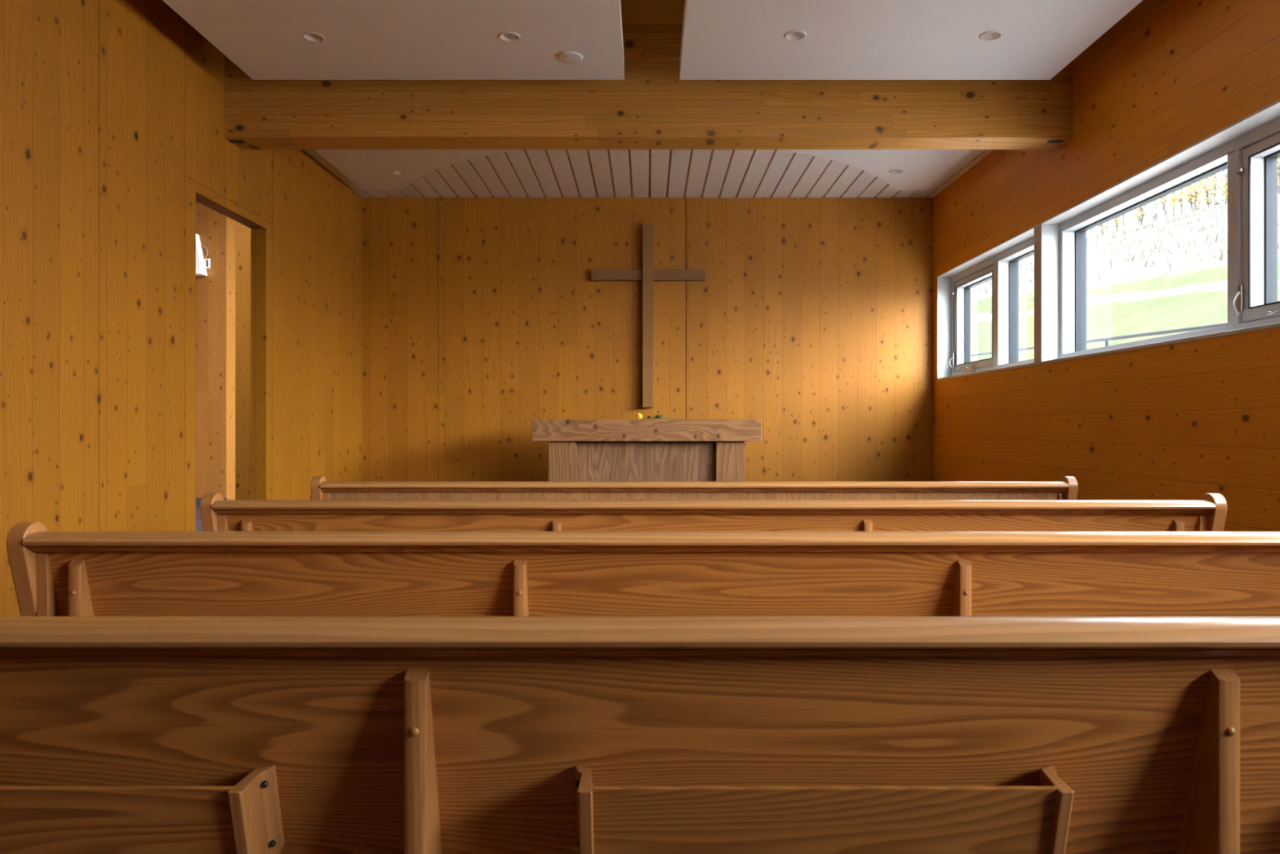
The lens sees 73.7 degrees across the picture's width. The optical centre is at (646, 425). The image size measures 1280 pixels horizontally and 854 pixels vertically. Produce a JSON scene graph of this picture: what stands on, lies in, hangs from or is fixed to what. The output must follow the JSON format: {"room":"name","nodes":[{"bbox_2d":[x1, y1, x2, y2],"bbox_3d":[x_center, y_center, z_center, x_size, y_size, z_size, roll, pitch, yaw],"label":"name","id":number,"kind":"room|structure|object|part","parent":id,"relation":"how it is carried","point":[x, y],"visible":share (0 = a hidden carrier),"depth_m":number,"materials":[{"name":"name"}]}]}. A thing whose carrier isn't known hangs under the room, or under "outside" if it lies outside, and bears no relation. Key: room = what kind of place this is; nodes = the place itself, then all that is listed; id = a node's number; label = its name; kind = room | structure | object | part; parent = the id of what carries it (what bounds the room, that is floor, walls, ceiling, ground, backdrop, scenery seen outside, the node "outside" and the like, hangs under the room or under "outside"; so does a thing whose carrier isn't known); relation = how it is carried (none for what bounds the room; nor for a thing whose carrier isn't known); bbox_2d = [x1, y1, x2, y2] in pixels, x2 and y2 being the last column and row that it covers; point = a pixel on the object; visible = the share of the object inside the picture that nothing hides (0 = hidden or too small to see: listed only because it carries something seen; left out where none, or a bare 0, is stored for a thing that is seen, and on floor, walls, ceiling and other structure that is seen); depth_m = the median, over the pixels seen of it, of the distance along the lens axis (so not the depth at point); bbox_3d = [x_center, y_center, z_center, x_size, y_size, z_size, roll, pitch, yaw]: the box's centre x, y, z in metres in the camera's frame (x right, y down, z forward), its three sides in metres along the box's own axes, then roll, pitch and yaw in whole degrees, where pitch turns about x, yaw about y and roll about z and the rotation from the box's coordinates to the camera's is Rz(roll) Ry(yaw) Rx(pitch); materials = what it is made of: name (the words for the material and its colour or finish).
{"room":"house of worship","nodes":[
{"label":"house of worship","id":0,"kind":"room"},
{"bbox_2d":[0,0,362,616],"bbox_3d":[-2.652,-1.220,2.610,0.105,4.600,10.420,0,0,0],"label":"wall","id":1,"kind":"structure","parent":0,"point":[112,112],"depth_m":4.36,"materials":[{"name":"brown wood"}]},
{"bbox_2d":[195,506,202,531],"bbox_3d":[-2.125,1.120,5.700,10.150,0.080,16.800,0,0,0],"label":"floor","id":2,"kind":"structure","parent":0,"point":[198,522],"depth_m":9.73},
{"bbox_2d":[0,616,1279,853],"bbox_3d":[0.226,0.653,1.356,3.414,0.853,0.595,0,0,0],"label":"pew","id":3,"kind":"object","parent":2,"relation":"on","point":[119,735],"visible":1,"depth_m":1.12,"materials":[{"name":"brown wood"}]},
{"bbox_3d":[0.226,0.265,1.098,3.326,0.030,0.080,0,0,0],"label":"rail","id":4,"kind":"part","parent":3,"relation":"part of","materials":[{"name":"brown wood"}]},
{"bbox_3d":[0.226,0.287,1.093,3.322,0.017,0.031,0,0,0],"label":"rail moulding","id":5,"kind":"part","parent":3,"relation":"part of","materials":[{"name":"brown wood"}]},
{"bbox_2d":[5,521,1279,616],"bbox_3d":[0.226,0.653,2.262,3.414,0.853,0.595,0,0,0],"label":"pew","id":6,"kind":"object","parent":2,"relation":"on","point":[54,573],"visible":0.2,"depth_m":2.02,"materials":[{"name":"brown wood"}]},
{"bbox_3d":[-1.460,0.653,2.265,0.042,0.853,0.590,0,0,0],"label":"panel","id":7,"kind":"part","parent":6,"relation":"part of","materials":[{"name":"brown wood"}]},
{"bbox_3d":[0.226,0.265,2.004,3.326,0.030,0.080,0,0,0],"label":"rail","id":8,"kind":"part","parent":6,"relation":"part of","materials":[{"name":"brown wood"}]},
{"bbox_3d":[0.226,0.287,1.999,3.322,0.017,0.031,0,0,0],"label":"rail moulding","id":9,"kind":"part","parent":6,"relation":"part of","materials":[{"name":"brown wood"}]},
{"bbox_3d":[0.226,0.575,2.095,3.310,0.610,0.179,0,0,0],"label":"panel","id":10,"kind":"part","parent":6,"relation":"part of","materials":[{"name":"brown wood"}]},
{"bbox_2d":[532,419,761,481],"bbox_3d":[0.003,0.515,6.960,1.791,1.130,0.620,0,0,0],"label":"altar","id":11,"kind":"object","parent":2,"relation":"on","point":[580,450],"visible":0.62,"depth_m":6.69,"materials":[{"name":"brown wood"}]},
{"bbox_3d":[-0.660,0.601,6.940,0.216,0.959,0.500,0,0,0],"label":"leg","id":12,"kind":"part","parent":11,"relation":"part of","materials":[{"name":"brown wood"}]},
{"bbox_3d":[-0.003,0.591,6.770,1.101,0.939,0.040,0,0,0],"label":"panel","id":13,"kind":"part","parent":11,"relation":"part of","materials":[{"name":"brown wood"}]},
{"bbox_2d":[638,413,669,419],"bbox_3d":[0.068,-0.076,6.768,0.264,0.051,0.099,0,0,0],"label":"flower","id":14,"kind":"object","parent":11,"relation":"on","point":[640,415],"visible":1,"depth_m":6.76,"materials":[{"name":"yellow plant"}]},
{"bbox_3d":[0.657,0.601,6.940,0.221,0.959,0.500,0,0,0],"label":"leg","id":15,"kind":"part","parent":11,"relation":"part of","materials":[{"name":"brown wood"}]},
{"bbox_2d":[311,475,1078,499],"bbox_3d":[0.213,0.653,4.085,3.414,0.853,0.595,0,0,0],"label":"pew","id":16,"kind":"object","parent":2,"relation":"on","point":[1067,488],"visible":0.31,"depth_m":3.82,"materials":[{"name":"brown wood"}]},
{"bbox_3d":[-1.473,0.653,4.088,0.042,0.853,0.590,0,0,0],"label":"panel","id":17,"kind":"part","parent":16,"relation":"part of","materials":[{"name":"brown wood"}]},
{"bbox_3d":[0.213,0.287,3.822,3.322,0.017,0.031,0,0,0],"label":"rail moulding","id":18,"kind":"part","parent":16,"relation":"part of","materials":[{"name":"brown wood"}]},
{"bbox_3d":[0.213,0.575,3.918,3.310,0.610,0.179,0,0,0],"label":"panel","id":19,"kind":"part","parent":16,"relation":"part of","materials":[{"name":"brown wood"}]},
{"bbox_3d":[0.213,0.265,3.827,3.326,0.030,0.080,0,0,0],"label":"rail","id":20,"kind":"part","parent":16,"relation":"part of","materials":[{"name":"brown wood"}]},
{"bbox_3d":[1.899,0.653,4.088,0.042,0.853,0.590,0,0,0],"label":"panel","id":21,"kind":"part","parent":16,"relation":"part of","materials":[{"name":"brown wood"}]},
{"bbox_2d":[200,493,1227,531],"bbox_3d":[0.222,0.653,3.124,3.414,0.853,0.595,0,0,0],"label":"pew","id":22,"kind":"object","parent":2,"relation":"on","point":[1208,513],"visible":0.07,"depth_m":2.87,"materials":[{"name":"brown wood"}]},
{"bbox_3d":[-1.464,0.653,3.128,0.042,0.853,0.590,0,0,0],"label":"panel","id":23,"kind":"part","parent":22,"relation":"part of","materials":[{"name":"brown wood"}]},
{"bbox_3d":[0.222,0.575,2.957,3.310,0.610,0.179,0,0,0],"label":"panel","id":24,"kind":"part","parent":22,"relation":"part of","materials":[{"name":"brown wood"}]},
{"bbox_3d":[0.222,0.265,2.866,3.326,0.030,0.080,0,0,0],"label":"rail","id":25,"kind":"part","parent":22,"relation":"part of","materials":[{"name":"brown wood"}]},
{"bbox_3d":[0.222,0.287,2.861,3.322,0.017,0.031,0,0,0],"label":"rail moulding","id":26,"kind":"part","parent":22,"relation":"part of","materials":[{"name":"brown wood"}]},
{"bbox_3d":[1.908,0.653,3.125,0.042,0.853,0.590,0,0,0],"label":"panel","id":27,"kind":"part","parent":22,"relation":"part of","materials":[{"name":"brown wood"}]},
{"bbox_2d":[195,201,235,499],"bbox_3d":[-6.435,-1.270,12.760,1.530,4.700,2.480,0,0,0],"label":"wall","id":28,"kind":"structure","parent":0,"point":[215,291],"depth_m":11.52,"materials":[{"name":"brown wood"}]},
{"bbox_2d":[195,233,207,275],"bbox_3d":[-6.195,-2.296,11.440,0.548,0.558,0.158,0,0,0],"label":"wall box","id":29,"kind":"object","parent":28,"relation":"attached to","point":[201,270],"visible":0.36,"depth_m":11.41,"materials":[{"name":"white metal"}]},
{"bbox_2d":[200,245,208,258],"bbox_3d":[-5.984,-2.335,11.500,0.156,0.187,0.018,0,0,0],"label":"power cable","id":30,"kind":"object","parent":29,"relation":"attached to","point":[201,246],"visible":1,"depth_m":11.49,"materials":[{"name":"brown plastic"}]},
{"bbox_2d":[204,258,210,267],"bbox_3d":[-5.925,-2.190,11.515,0.076,0.128,0.010,0,0,0],"label":"power outlet","id":31,"kind":"object","parent":28,"relation":"attached to","point":[207,261],"visible":1,"depth_m":11.51,"materials":[{"name":"white plastic"}]},
{"bbox_2d":[195,497,226,506],"bbox_3d":[-6.430,1.026,11.513,1.540,0.108,0.014,0,0,0],"label":"baseboard","id":32,"kind":"structure","parent":28,"relation":"attached to","point":[197,500],"depth_m":11.51,"materials":[{"name":"grey"}]},
{"bbox_2d":[235,221,250,499],"bbox_3d":[-3.424,-1.270,8.675,1.437,4.700,0.150,0,0,0],"label":"wall","id":33,"kind":"structure","parent":0,"point":[242,233],"depth_m":8.60,"materials":[{"name":"brown wood"}]},
{"bbox_2d":[162,0,624,79],"bbox_3d":[-1.220,-2.090,1.305,2.180,0.120,7.410,0,0,0],"label":"ceiling panel","id":34,"kind":"object","parent":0,"point":[365,39],"visible":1,"depth_m":4.45,"materials":[{"name":"white paint"}]},
{"bbox_2d":[302,31,325,42],"bbox_3d":[-1.736,-2.059,4.451,0.115,0.072,0.115,0,0,0],"label":"recessed light","id":35,"kind":"object","parent":34,"relation":"attached to","point":[314,37],"visible":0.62,"depth_m":4.48,"materials":[{"name":"white plastic"}]},
{"bbox_2d":[497,31,520,42],"bbox_3d":[-0.714,-2.059,4.451,0.115,0.072,0.115,0,0,0],"label":"recessed light","id":36,"kind":"object","parent":34,"relation":"attached to","point":[509,37],"visible":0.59,"depth_m":4.48,"materials":[{"name":"white plastic"}]},
{"bbox_2d":[557,51,582,63],"bbox_3d":[-0.419,-2.023,4.698,0.140,0.014,0.140,0,0,0],"label":"smoke detector","id":37,"kind":"object","parent":34,"relation":"attached to","point":[567,57],"visible":1,"depth_m":4.68,"materials":[{"name":"white plastic"}]},
{"bbox_2d":[314,149,972,190],"bbox_3d":[-0.023,-2.055,6.492,4.846,0.050,1.744,0,0,0],"label":"ceiling panel","id":38,"kind":"object","parent":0,"point":[368,169],"visible":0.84,"depth_m":6.55,"materials":[{"name":"white paint"}]},
{"bbox_2d":[391,169,406,174],"bbox_3d":[-1.980,-2.059,6.833,0.115,0.072,0.115,0,0,0],"label":"recessed light","id":39,"kind":"object","parent":38,"relation":"attached to","point":[395,171],"visible":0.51,"depth_m":6.86,"materials":[{"name":"white plastic"}]},
{"bbox_2d":[888,168,903,173],"bbox_3d":[1.995,-2.059,6.807,0.115,0.072,0.115,0,0,0],"label":"recessed light","id":40,"kind":"object","parent":38,"relation":"attached to","point":[895,171],"visible":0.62,"depth_m":6.83,"materials":[{"name":"white plastic"}]},
{"bbox_2d":[362,195,933,481],"bbox_3d":[0.113,-1.220,7.880,5.635,4.600,0.120,0,0,0],"label":"wall","id":41,"kind":"structure","parent":0,"point":[811,319],"depth_m":7.82,"materials":[{"name":"brown wood"}]},
{"bbox_2d":[591,222,705,407],"bbox_3d":[0.015,-1.000,7.770,1.037,1.665,0.100,0,0,0],"label":"wall cross","id":42,"kind":"object","parent":41,"relation":"attached to","point":[647,275],"visible":1,"depth_m":7.72,"materials":[{"name":"brown wood"}]},
{"bbox_2d":[302,149,993,197],"bbox_3d":[0.015,-2.119,6.660,5.230,0.060,2.320,0,0,0],"label":"ceiling slat","id":43,"kind":"structure","parent":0,"point":[521,173],"depth_m":7.16,"materials":[{"name":"beige wood"}]},
{"bbox_2d":[620,0,684,24],"bbox_3d":[0.165,-2.574,2.660,5.530,0.200,10.520,0,0,0],"label":"ceiling","id":44,"kind":"structure","parent":0,"point":[633,11],"depth_m":5.10,"materials":[{"name":"brown wood"}]},
{"bbox_2d":[224,24,1073,149],"bbox_3d":[0.015,-2.128,5.377,5.290,0.712,0.233,0,0,0],"label":"beam","id":45,"kind":"structure","parent":44,"relation":"attached to","point":[651,108],"depth_m":5.26,"materials":[{"name":"brown wood"}]},
{"bbox_3d":[-2.555,-1.775,5.330,0.090,0.008,0.040,0,0,0],"label":"bearing plate","id":46,"kind":"part","parent":45,"relation":"part of","materials":[{"name":"brown metal"}]},
{"bbox_3d":[2.555,-1.775,5.330,0.090,0.008,0.040,0,0,0],"label":"bearing plate","id":47,"kind":"part","parent":45,"relation":"part of","materials":[{"name":"brown metal"}]},
{"bbox_2d":[680,0,1142,79],"bbox_3d":[1.282,-2.090,1.305,2.175,0.120,7.410,0,0,0],"label":"ceiling panel","id":48,"kind":"object","parent":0,"point":[722,39],"visible":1,"depth_m":4.45,"materials":[{"name":"white paint"}]},
{"bbox_2d":[784,30,806,40],"bbox_3d":[0.775,-2.059,4.436,0.115,0.072,0.115,0,0,0],"label":"recessed light","id":49,"kind":"object","parent":48,"relation":"attached to","point":[793,35],"visible":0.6,"depth_m":4.47,"materials":[{"name":"white plastic"}]},
{"bbox_2d":[978,30,1002,40],"bbox_3d":[1.790,-2.059,4.436,0.115,0.072,0.115,0,0,0],"label":"recessed light","id":50,"kind":"object","parent":48,"relation":"attached to","point":[990,35],"visible":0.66,"depth_m":4.46,"materials":[{"name":"white plastic"}]},
{"bbox_2d":[933,0,1279,531],"bbox_3d":[2.780,-0.920,2.670,0.300,4.000,10.540,0,0,0],"label":"wall","id":51,"kind":"structure","parent":0,"point":[1188,420],"depth_m":4.65,"materials":[{"name":"brown wood"}]},
{"bbox_2d":[948,255,995,376],"bbox_3d":[2.804,-0.884,7.210,0.212,0.913,0.984,0,0,0],"label":"window","id":52,"kind":"structure","parent":51,"relation":"in","point":[962,283],"depth_m":7.59,"materials":[{"name":"grey"}]},
{"bbox_3d":[2.731,-0.579,7.648,0.046,0.139,0.024,0,0,0],"label":"lock lever","id":53,"kind":"part","parent":52,"relation":"part of","materials":[{"name":"silver metal"}]},
{"bbox_3d":[2.725,-0.483,7.287,0.052,0.054,0.300,0,0,-10],"label":"crank handle","id":54,"kind":"part","parent":52,"relation":"part of","materials":[{"name":"silver metal"}]},
{"bbox_2d":[995,236,1034,368],"bbox_3d":[2.830,-0.884,6.255,0.160,0.913,0.934,0,0,0],"label":"window","id":55,"kind":"structure","parent":51,"relation":"in","point":[1006,264],"depth_m":6.67,"materials":[{"name":"grey"}]},
{"bbox_3d":[2.897,-0.884,6.255,0.025,0.913,0.930,0,0,0],"label":"frame","id":56,"kind":"part","parent":55,"relation":"part of","materials":[{"name":"black"}]},
{"bbox_2d":[1034,224,1059,362],"bbox_3d":[2.780,-0.884,5.735,0.300,0.913,0.110,0,0,0],"label":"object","id":57,"kind":"structure","parent":51,"relation":"attached to","point":[1046,237],"depth_m":5.68,"materials":[{"name":"grey"}]},
{"bbox_2d":[937,99,1279,380],"bbox_3d":[2.778,-0.881,3.450,0.304,0.946,8.524,0,0,0],"label":"trim","id":58,"kind":"structure","parent":51,"relation":"attached to","point":[1271,112],"depth_m":5.00,"materials":[{"name":"white paint"}]},
{"bbox_2d":[1059,139,1233,358],"bbox_3d":[2.830,-0.884,4.840,0.160,0.913,1.684,0,0,0],"label":"window","id":59,"kind":"structure","parent":51,"relation":"in","point":[1073,232],"depth_m":5.13,"materials":[{"name":"grey"}]},
{"bbox_3d":[2.897,-0.884,4.840,0.025,0.913,1.680,0,0,0],"label":"frame","id":60,"kind":"part","parent":59,"relation":"part of","materials":[{"name":"black"}]},
{"bbox_2d":[1231,116,1279,329],"bbox_3d":[2.804,-0.884,3.495,0.212,0.913,1.014,0,0,0],"label":"window","id":61,"kind":"structure","parent":51,"relation":"in","point":[1255,153],"depth_m":3.91,"materials":[{"name":"grey"}]},
{"bbox_3d":[2.731,-0.579,3.953,0.046,0.139,0.024,0,0,0],"label":"lock lever","id":62,"kind":"part","parent":61,"relation":"part of","materials":[{"name":"silver metal"}]},
{"bbox_3d":[2.725,-0.483,3.575,0.052,0.054,0.300,0,0,-10],"label":"crank handle","id":63,"kind":"part","parent":61,"relation":"part of","materials":[{"name":"silver metal"}]},
{"label":"outside","id":64,"kind":"structure","parent":0,"visible":0},
{"bbox_2d":[971,194,1279,361],"bbox_3d":[32.470,-8.514,45.000,59.060,17.632,130.000,0,0,0],"label":"terrain","id":65,"kind":"structure","parent":64,"point":[1195,295],"depth_m":14.05,"materials":[{"name":"green plant"}]},
{"bbox_2d":[971,322,1227,356],"bbox_3d":[4.100,-0.871,12.500,0.032,0.972,21.001,0,0,0],"label":"guard rail","id":66,"kind":"object","parent":65,"relation":"on","point":[1106,340],"visible":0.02,"depth_m":7.00,"materials":[{"name":"grey metal"}]},
{"bbox_2d":[1097,222,1111,235],"bbox_3d":[21.161,-9.761,39.867,1.191,2.066,0.899,0,0,-41],"label":"shrub","id":67,"kind":"object","parent":65,"relation":"on","point":[1102,227],"visible":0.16,"depth_m":39.83,"materials":[{"name":"yellow plant"}]},
{"bbox_2d":[1097,221,1120,232],"bbox_3d":[25.261,-13.005,46.710,1.409,6.253,1.759,0,0,-40],"label":"slender tree","id":68,"kind":"object","parent":65,"relation":"on","point":[1107,226],"visible":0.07,"depth_m":46.59,"materials":[{"name":"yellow plant"}]},
{"bbox_2d":[1111,215,1125,231],"bbox_3d":[21.088,-9.584,38.259,0.863,2.011,0.952,0,0,-21],"label":"shrub","id":69,"kind":"object","parent":65,"relation":"on","point":[1117,219],"visible":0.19,"depth_m":38.19,"materials":[{"name":"yellow plant"}]},
{"bbox_2d":[1112,214,1137,228],"bbox_3d":[22.997,-12.707,41.231,1.076,7.144,0.871,0,0,6],"label":"slender tree","id":70,"kind":"object","parent":65,"relation":"on","point":[1123,215],"visible":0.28,"depth_m":41.16,"materials":[{"name":"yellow plant"}]},
{"bbox_2d":[971,193,1279,297],"bbox_3d":[14.696,-5.603,25.987,11.221,8.227,44.180,0,0,0],"label":"trees","id":71,"kind":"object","parent":65,"relation":"on","point":[1131,233],"depth_m":22.43,"materials":[{"name":"plant"}]},
{"bbox_2d":[1130,208,1140,226],"bbox_3d":[22.928,-11.411,39.900,1.043,4.824,0.874,0,0,-15],"label":"slender tree","id":72,"kind":"object","parent":65,"relation":"on","point":[1139,224],"visible":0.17,"depth_m":39.77,"materials":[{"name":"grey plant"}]},
{"bbox_2d":[1124,203,1152,223],"bbox_3d":[25.174,-12.231,43.525,1.799,5.292,1.732,0,0,-15],"label":"slender tree","id":73,"kind":"object","parent":65,"relation":"on","point":[1133,215],"visible":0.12,"depth_m":43.66,"materials":[{"name":"yellow plant"}]},
{"bbox_2d":[1133,202,1153,225],"bbox_3d":[21.217,-9.520,36.503,0.923,2.094,1.112,0,0,-13],"label":"shrub","id":74,"kind":"object","parent":65,"relation":"on","point":[1141,215],"visible":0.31,"depth_m":36.47,"materials":[{"name":"yellow plant"}]},
{"bbox_2d":[1143,200,1163,221],"bbox_3d":[22.791,-12.662,38.266,0.990,7.813,0.673,0,0,36],"label":"slender tree","id":75,"kind":"object","parent":65,"relation":"on","point":[1155,213],"visible":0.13,"depth_m":38.19,"materials":[{"name":"grey plant"}]},
{"bbox_2d":[1146,195,1169,222],"bbox_3d":[25.212,-12.467,42.135,1.404,6.253,1.645,0,0,24],"label":"slender tree","id":76,"kind":"object","parent":65,"relation":"on","point":[1153,218],"visible":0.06,"depth_m":42.10,"materials":[{"name":"grey plant"}]},
{"bbox_2d":[1154,191,1181,218],"bbox_3d":[21.245,-9.384,35.021,1.191,2.066,0.899,0,0,-3],"label":"shrub","id":77,"kind":"object","parent":65,"relation":"on","point":[1164,207],"visible":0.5,"depth_m":34.91,"materials":[{"name":"yellow plant"}]},
{"bbox_2d":[1166,192,1186,217],"bbox_3d":[25.094,-12.757,40.523,1.076,7.144,0.871,0,0,-38],"label":"slender tree","id":78,"kind":"object","parent":65,"relation":"on","point":[1173,210],"visible":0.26,"depth_m":40.47,"materials":[{"name":"grey plant"}]},
{"bbox_2d":[1164,187,1203,213],"bbox_3d":[22.982,-11.226,36.637,1.732,5.292,1.799,0,0,17],"label":"slender tree","id":79,"kind":"object","parent":65,"relation":"on","point":[1180,199],"visible":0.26,"depth_m":36.62,"materials":[{"name":"yellow plant"}]},
{"bbox_2d":[1180,178,1204,213],"bbox_3d":[21.241,-9.152,33.174,0.952,2.011,0.863,0,0,-29],"label":"shrub","id":80,"kind":"object","parent":65,"relation":"on","point":[1190,193],"visible":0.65,"depth_m":33.15,"materials":[{"name":"yellow plant"}]},
{"bbox_2d":[1186,182,1202,212],"bbox_3d":[22.659,-12.524,35.311,1.040,8.217,1.052,0,0,5],"label":"slender tree","id":81,"kind":"object","parent":65,"relation":"on","point":[1196,204],"visible":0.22,"depth_m":35.24,"materials":[{"name":"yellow plant"}]},
{"bbox_2d":[1184,181,1221,211],"bbox_3d":[25.302,-12.464,38.954,1.555,6.756,1.441,0,0,-41],"label":"slender tree","id":82,"kind":"object","parent":65,"relation":"on","point":[1200,197],"visible":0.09,"depth_m":38.91,"materials":[{"name":"yellow plant"}]},
{"bbox_2d":[1195,172,1221,211],"bbox_3d":[21.084,-9.032,31.960,0.923,2.094,1.112,0,0,38],"label":"shrub","id":83,"kind":"object","parent":65,"relation":"on","point":[1206,188],"visible":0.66,"depth_m":31.95,"materials":[{"name":"yellow plant"}]},
{"bbox_2d":[1196,168,1227,209],"bbox_3d":[22.735,-10.704,33.638,1.756,4.987,1.557,0,0,-27],"label":"slender tree","id":84,"kind":"object","parent":65,"relation":"on","point":[1224,171],"visible":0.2,"depth_m":33.60,"materials":[{"name":"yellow plant"}]},
{"bbox_2d":[1204,172,1223,208],"bbox_3d":[25.098,-11.395,37.522,0.874,4.824,1.043,0,0,16],"label":"slender tree","id":85,"kind":"object","parent":65,"relation":"on","point":[1222,172],"visible":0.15,"depth_m":37.47,"materials":[{"name":"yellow plant"}]},
{"bbox_2d":[1216,169,1227,199],"bbox_3d":[21.237,-8.866,30.740,1.191,2.066,0.899,0,0,28],"label":"shrub","id":86,"kind":"object","parent":65,"relation":"on","point":[1223,178],"visible":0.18,"depth_m":31.00,"materials":[{"name":"yellow plant"}]},
{"bbox_2d":[1277,157,1279,194],"bbox_3d":[21.297,-8.689,28.648,0.923,2.094,1.112,0,0,-4],"label":"shrub","id":87,"kind":"object","parent":65,"relation":"on","point":[1278,158],"visible":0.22,"depth_m":28.60,"materials":[{"name":"yellow plant"}]}
]}

